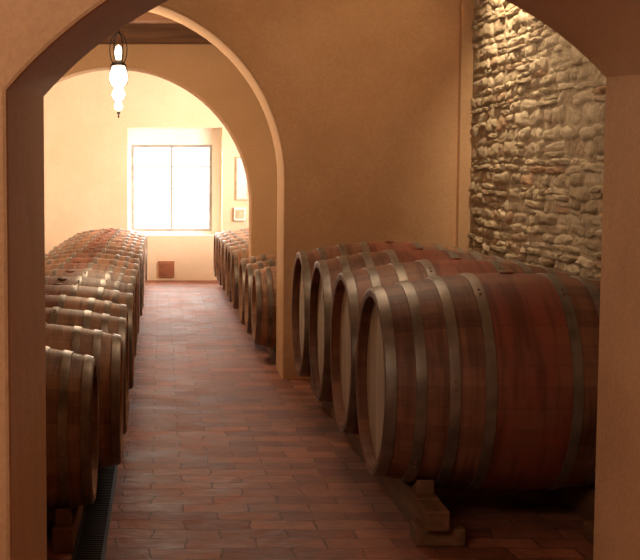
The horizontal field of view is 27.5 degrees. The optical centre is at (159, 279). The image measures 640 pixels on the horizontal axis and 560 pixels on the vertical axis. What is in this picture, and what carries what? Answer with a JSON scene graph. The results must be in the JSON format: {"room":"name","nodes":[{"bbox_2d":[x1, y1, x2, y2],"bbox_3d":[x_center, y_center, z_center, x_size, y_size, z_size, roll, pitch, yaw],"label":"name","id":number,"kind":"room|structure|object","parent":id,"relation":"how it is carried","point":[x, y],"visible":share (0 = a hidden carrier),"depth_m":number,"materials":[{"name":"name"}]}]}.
{"room":"wine cellar","nodes":[
{"label":"wine cellar","id":0,"kind":"room"},
{"bbox_2d":[44,70,248,279],"bbox_3d":[0.110,-1.663,18.226,4.320,3.300,0.600,0,4,0],"label":"wall","id":1,"kind":"structure","parent":0,"point":[86,142],"depth_m":17.93,"materials":[{"name":"beige paint"}]},
{"bbox_2d":[159,261,173,276],"bbox_3d":[0.090,-0.153,18.024,0.220,0.220,0.035,0,4,0],"label":"air vent","id":2,"kind":"object","parent":1,"relation":"in","point":[166,268],"visible":1,"depth_m":18.01,"materials":[{"name":"metal"}]},
{"bbox_2d":[131,145,211,230],"bbox_3d":[0.165,-1.309,18.384,1.150,1.230,0.060,0,4,0],"label":"window","id":3,"kind":"structure","parent":1,"relation":"in","point":[132,146],"depth_m":18.36,"materials":[{"name":"paint"}]},
{"bbox_2d":[128,128,221,233],"bbox_3d":[0.210,-1.407,18.421,1.320,1.500,0.250,0,4,0],"label":"trim","id":4,"kind":"structure","parent":1,"relation":"attached to","point":[136,136],"depth_m":18.26,"materials":[{"name":"white paint"}]},
{"bbox_2d":[234,207,245,219],"bbox_3d":[1.110,-0.919,17.948,0.160,0.180,0.070,0,4,0],"label":"electrical box","id":5,"kind":"object","parent":1,"relation":"attached to","point":[239,212],"visible":1,"depth_m":17.92,"materials":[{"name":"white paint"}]},
{"bbox_2d":[235,157,247,199],"bbox_3d":[1.135,-1.409,17.930,0.170,0.600,0.030,0,4,0],"label":"framed notice","id":6,"kind":"object","parent":1,"relation":"attached to","point":[241,187],"visible":0.71,"depth_m":17.92,"materials":[{"name":"paper"}]},
{"bbox_2d":[100,12,211,43],"bbox_3d":[0.110,-2.198,10.637,4.120,0.260,2.450,0,4,0],"label":"ceiling","id":7,"kind":"structure","parent":0,"point":[148,28],"depth_m":11.58,"materials":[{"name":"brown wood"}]},
{"bbox_2d":[109,30,127,117],"bbox_3d":[-0.333,-1.741,10.247,0.154,0.911,0.153,2,5,19],"label":"hanging lantern","id":8,"kind":"object","parent":7,"relation":"hanging from","point":[118,78],"visible":0.79,"depth_m":10.22,"materials":[{"name":"glass"}]},
{"bbox_2d":[56,44,276,257],"bbox_3d":[0.110,-1.188,12.094,4.320,3.300,0.300,0,4,0],"label":"wall","id":9,"kind":"structure","parent":0,"point":[202,70],"depth_m":11.91,"materials":[{"name":"paint"}]},
{"bbox_2d":[148,0,459,378],"bbox_3d":[0.110,-0.967,9.243,4.320,3.300,0.520,0,4,0],"label":"wall","id":10,"kind":"structure","parent":0,"point":[358,99],"depth_m":8.97,"materials":[{"name":"paint"}]},
{"bbox_2d":[0,0,639,559],"bbox_3d":[0.300,-0.545,3.794,5.800,3.300,1.050,0,4,0],"label":"wall","id":11,"kind":"structure","parent":0,"point":[41,41],"depth_m":3.97,"materials":[{"name":"paint"}]},
{"bbox_2d":[47,280,593,559],"bbox_3d":[0.300,0.818,8.539,5.800,0.150,20.900,0,4,0],"label":"floor","id":12,"kind":"structure","parent":0,"point":[225,457],"depth_m":6.03,"materials":[{"name":"ceramic"}]},
{"bbox_2d":[52,505,83,553],"bbox_3d":[-0.635,0.465,11.054,0.620,0.164,12.470,0,4,0],"label":"rack","id":13,"kind":"object","parent":12,"relation":"on","point":[65,528],"visible":0.06,"depth_m":4.85,"materials":[{"name":"brown wood"}]},
{"bbox_2d":[45,346,98,513],"bbox_3d":[-0.720,0.587,5.080,0.930,0.699,0.693,0,4,0],"label":"wine barrel","id":14,"kind":"object","parent":13,"relation":"on","point":[72,394],"visible":0.54,"depth_m":4.83,"materials":[{"name":"brown wood"}]},
{"bbox_2d":[45,322,122,469],"bbox_3d":[-0.636,0.532,5.778,0.930,0.700,0.694,0,4,0],"label":"wine barrel","id":15,"kind":"object","parent":13,"relation":"on","point":[107,349],"visible":0.37,"depth_m":5.56,"materials":[{"name":"brown wood"}]},
{"bbox_2d":[45,307,128,433],"bbox_3d":[-0.629,0.478,6.476,0.930,0.700,0.694,0,4,0],"label":"wine barrel","id":16,"kind":"object","parent":13,"relation":"on","point":[87,319],"visible":0.21,"depth_m":6.33,"materials":[{"name":"brown wood"}]},
{"bbox_2d":[45,293,128,337],"bbox_3d":[-0.646,0.424,7.174,0.930,0.699,0.693,0,4,0],"label":"wine barrel","id":17,"kind":"object","parent":13,"relation":"on","point":[63,301],"visible":0.12,"depth_m":7.04,"materials":[{"name":"brown wood"}]},
{"bbox_2d":[45,283,133,388],"bbox_3d":[-0.626,0.370,7.872,0.930,0.701,0.694,0,4,0],"label":"wine barrel","id":18,"kind":"object","parent":13,"relation":"on","point":[100,293],"visible":0.13,"depth_m":7.72,"materials":[{"name":"brown wood"}]},
{"bbox_2d":[45,276,133,295],"bbox_3d":[-0.641,0.318,8.570,0.930,0.695,0.694,0,4,0],"label":"wine barrel","id":19,"kind":"object","parent":13,"relation":"on","point":[65,280],"visible":0.15,"depth_m":8.44,"materials":[{"name":"brown wood"}]},
{"bbox_2d":[45,269,136,356],"bbox_3d":[-0.638,0.264,9.268,0.930,0.696,0.694,0,4,0],"label":"wine barrel","id":20,"kind":"object","parent":13,"relation":"on","point":[108,275],"visible":0.16,"depth_m":9.14,"materials":[{"name":"brown wood"}]},
{"bbox_2d":[45,261,137,337],"bbox_3d":[-0.642,0.208,9.966,0.930,0.700,0.694,0,4,0],"label":"wine barrel","id":21,"kind":"object","parent":13,"relation":"on","point":[75,265],"visible":0.09,"depth_m":9.85,"materials":[{"name":"brown wood"}]},
{"bbox_2d":[45,256,139,332],"bbox_3d":[-0.638,0.155,10.664,0.930,0.698,0.694,0,4,0],"label":"wine barrel","id":22,"kind":"object","parent":13,"relation":"on","point":[95,260],"visible":0.2,"depth_m":10.55,"materials":[{"name":"brown wood"}]},
{"bbox_2d":[45,251,139,322],"bbox_3d":[-0.644,0.099,11.362,0.930,0.701,0.694,0,4,0],"label":"wine barrel","id":23,"kind":"object","parent":13,"relation":"on","point":[74,254],"visible":0.2,"depth_m":11.25,"materials":[{"name":"brown wood"}]},
{"bbox_2d":[45,247,142,315],"bbox_3d":[-0.630,0.045,12.059,0.930,0.700,0.693,0,4,0],"label":"wine barrel","id":24,"kind":"object","parent":13,"relation":"on","point":[91,249],"visible":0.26,"depth_m":11.94,"materials":[{"name":"brown wood"}]},
{"bbox_2d":[49,244,143,306],"bbox_3d":[-0.628,-0.008,12.758,0.930,0.700,0.694,0,4,0],"label":"wine barrel","id":25,"kind":"object","parent":13,"relation":"on","point":[85,246],"visible":0.15,"depth_m":12.65,"materials":[{"name":"brown wood"}]},
{"bbox_2d":[53,240,142,249],"bbox_3d":[-0.645,-0.063,13.455,0.930,0.700,0.693,0,4,0],"label":"wine barrel","id":26,"kind":"object","parent":13,"relation":"on","point":[99,242],"visible":0.12,"depth_m":13.35,"materials":[{"name":"brown wood"}]},
{"bbox_2d":[59,237,143,251],"bbox_3d":[-0.639,-0.117,14.153,0.930,0.701,0.694,0,4,0],"label":"wine barrel","id":27,"kind":"object","parent":13,"relation":"on","point":[135,243],"visible":0.09,"depth_m":14.05,"materials":[{"name":"brown wood"}]},
{"bbox_2d":[63,235,144,288],"bbox_3d":[-0.643,-0.171,14.851,0.930,0.700,0.694,0,4,1],"label":"wine barrel","id":28,"kind":"object","parent":13,"relation":"on","point":[93,236],"visible":0.13,"depth_m":14.76,"materials":[{"name":"brown wood"}]},
{"bbox_2d":[68,232,145,283],"bbox_3d":[-0.640,-0.225,15.549,0.930,0.700,0.694,0,4,0],"label":"wine barrel","id":29,"kind":"object","parent":13,"relation":"on","point":[104,233],"visible":0.12,"depth_m":15.46,"materials":[{"name":"brown wood"}]},
{"bbox_2d":[73,230,146,280],"bbox_3d":[-0.627,-0.279,16.247,0.930,0.701,0.694,0,4,0],"label":"wine barrel","id":30,"kind":"object","parent":13,"relation":"on","point":[109,231],"visible":0.18,"depth_m":16.13,"materials":[{"name":"brown wood"}]},
{"bbox_2d":[76,228,147,268],"bbox_3d":[-0.633,-0.333,16.945,0.930,0.699,0.694,0,4,1],"label":"wine barrel","id":31,"kind":"object","parent":13,"relation":"on","point":[103,229],"visible":0.11,"depth_m":16.85,"materials":[{"name":"brown wood"}]},
{"bbox_2d":[72,465,117,559],"bbox_3d":[-0.265,0.875,6.768,0.120,0.010,4.640,0,4,0],"label":"floor drain grate","id":32,"kind":"object","parent":12,"relation":"on","point":[92,536],"visible":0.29,"depth_m":5.27,"materials":[{"name":"metal"}]},
{"bbox_2d":[264,346,275,364],"bbox_3d":[1.185,0.491,10.720,0.620,0.164,2.100,0,4,0],"label":"rack","id":33,"kind":"object","parent":12,"relation":"on","point":[271,351],"visible":0.02,"depth_m":10.03,"materials":[{"name":"brown wood"}]},
{"bbox_2d":[239,253,276,324],"bbox_3d":[1.175,0.099,11.372,0.930,0.701,0.694,0,4,0],"label":"wine barrel","id":34,"kind":"object","parent":33,"relation":"on","point":[253,259],"visible":0.11,"depth_m":11.27,"materials":[{"name":"brown wood"}]},
{"bbox_2d":[244,259,276,333],"bbox_3d":[1.179,0.153,10.674,0.930,0.699,0.693,0,4,0],"label":"wine barrel","id":35,"kind":"object","parent":33,"relation":"on","point":[250,268],"visible":0.2,"depth_m":10.55,"materials":[{"name":"brown wood"}]},
{"bbox_2d":[251,265,276,347],"bbox_3d":[1.190,0.208,9.976,0.930,0.699,0.694,0,4,0],"label":"wine barrel","id":36,"kind":"object","parent":33,"relation":"on","point":[264,281],"visible":0.27,"depth_m":9.74,"materials":[{"name":"brown wood"}]},
{"bbox_2d":[410,500,465,546],"bbox_3d":[1.075,0.943,4.980,0.190,0.150,0.185,0,4,0],"label":"chock","id":37,"kind":"object","parent":12,"relation":"on","point":[433,527],"visible":1,"depth_m":4.93,"materials":[{"name":"brown wood"}]},
{"bbox_2d":[311,381,594,524],"bbox_3d":[1.428,0.766,6.880,0.830,0.210,3.600,0,4,0],"label":"rack","id":38,"kind":"object","parent":12,"relation":"on","point":[405,496],"visible":0.12,"depth_m":5.38,"materials":[{"name":"brown wood"}]},
{"bbox_2d":[292,241,480,376],"bbox_3d":[1.418,0.205,8.040,1.120,0.904,0.896,0,4,0],"label":"wine barrel","id":39,"kind":"object","parent":38,"relation":"on","point":[304,262],"visible":0.25,"depth_m":7.91,"materials":[{"name":"brown wood"}]},
{"bbox_2d":[309,248,521,401],"bbox_3d":[1.425,0.275,7.143,1.123,0.904,0.897,0,4,1],"label":"wine barrel","id":40,"kind":"object","parent":38,"relation":"on","point":[325,273],"visible":0.26,"depth_m":7.01,"materials":[{"name":"brown wood"}]},
{"bbox_2d":[330,258,577,433],"bbox_3d":[1.432,0.345,6.245,1.125,0.903,0.897,0,4,1],"label":"wine barrel","id":41,"kind":"object","parent":38,"relation":"on","point":[350,288],"visible":0.29,"depth_m":6.11,"materials":[{"name":"brown wood"}]},
{"bbox_2d":[356,271,600,489],"bbox_3d":[1.428,0.414,5.348,1.120,0.910,0.901,0,4,0],"label":"wine barrel","id":42,"kind":"object","parent":38,"relation":"on","point":[465,381],"visible":0.88,"depth_m":4.98,"materials":[{"name":"brown wood"}]},
{"bbox_2d":[583,520,593,545],"bbox_3d":[1.790,0.943,4.980,0.260,0.150,0.185,0,4,0],"label":"chock","id":43,"kind":"object","parent":12,"relation":"on","point":[588,525],"visible":0.22,"depth_m":5.01,"materials":[{"name":"brown wood"}]},
{"bbox_3d":[1.185,0.167,14.907,0.620,0.164,4.900,0,4,0],"label":"rack","id":44,"kind":"object","parent":12,"relation":"on","visible":0},
{"bbox_2d":[213,228,248,276],"bbox_3d":[1.180,-0.333,16.945,0.930,0.700,0.694,0,4,0],"label":"wine barrel","id":45,"kind":"object","parent":44,"relation":"on","point":[241,229],"visible":0.09,"depth_m":16.85,"materials":[{"name":"brown wood"}]},
{"bbox_2d":[216,230,248,280],"bbox_3d":[1.182,-0.279,16.247,0.930,0.700,0.694,0,4,0],"label":"wine barrel","id":46,"kind":"object","parent":44,"relation":"on","point":[245,231],"visible":0.12,"depth_m":16.18,"materials":[{"name":"brown wood"}]},
{"bbox_2d":[218,233,248,285],"bbox_3d":[1.179,-0.225,15.549,0.930,0.700,0.694,0,4,0],"label":"wine barrel","id":47,"kind":"object","parent":44,"relation":"on","point":[221,239],"visible":0.16,"depth_m":15.45,"materials":[{"name":"brown wood"}]},
{"bbox_2d":[221,236,248,290],"bbox_3d":[1.184,-0.171,14.851,0.930,0.700,0.694,0,4,0],"label":"wine barrel","id":48,"kind":"object","parent":44,"relation":"on","point":[224,242],"visible":0.13,"depth_m":14.76,"materials":[{"name":"brown wood"}]},
{"bbox_2d":[225,240,248,295],"bbox_3d":[1.190,-0.116,14.153,0.930,0.699,0.694,0,4,0],"label":"wine barrel","id":49,"kind":"object","parent":44,"relation":"on","point":[235,243],"visible":0.11,"depth_m":14.11,"materials":[{"name":"brown wood"}]},
{"bbox_2d":[227,243,248,302],"bbox_3d":[1.181,-0.063,13.455,0.930,0.700,0.694,0,4,0],"label":"wine barrel","id":50,"kind":"object","parent":44,"relation":"on","point":[246,245],"visible":0.12,"depth_m":13.39,"materials":[{"name":"brown wood"}]},
{"bbox_2d":[231,248,248,308],"bbox_3d":[1.183,-0.008,12.758,0.930,0.700,0.694,0,4,0],"label":"wine barrel","id":51,"kind":"object","parent":44,"relation":"on","point":[237,255],"visible":0.24,"depth_m":12.57,"materials":[{"name":"brown wood"}]},
{"bbox_2d":[468,0,605,280],"bbox_3d":[2.310,-0.766,6.651,0.320,3.300,4.680,0,4,0],"label":"wall","id":52,"kind":"structure","parent":0,"point":[545,126],"depth_m":7.33,"materials":[{"name":"beige stone"}]},
{"bbox_2d":[455,0,473,250],"bbox_3d":[2.110,-0.944,8.944,0.080,3.300,0.080,0,4,0],"label":"trim","id":53,"kind":"structure","parent":52,"relation":"attached to","point":[466,18],"depth_m":8.90,"materials":[{"name":"paint"}]}
]}

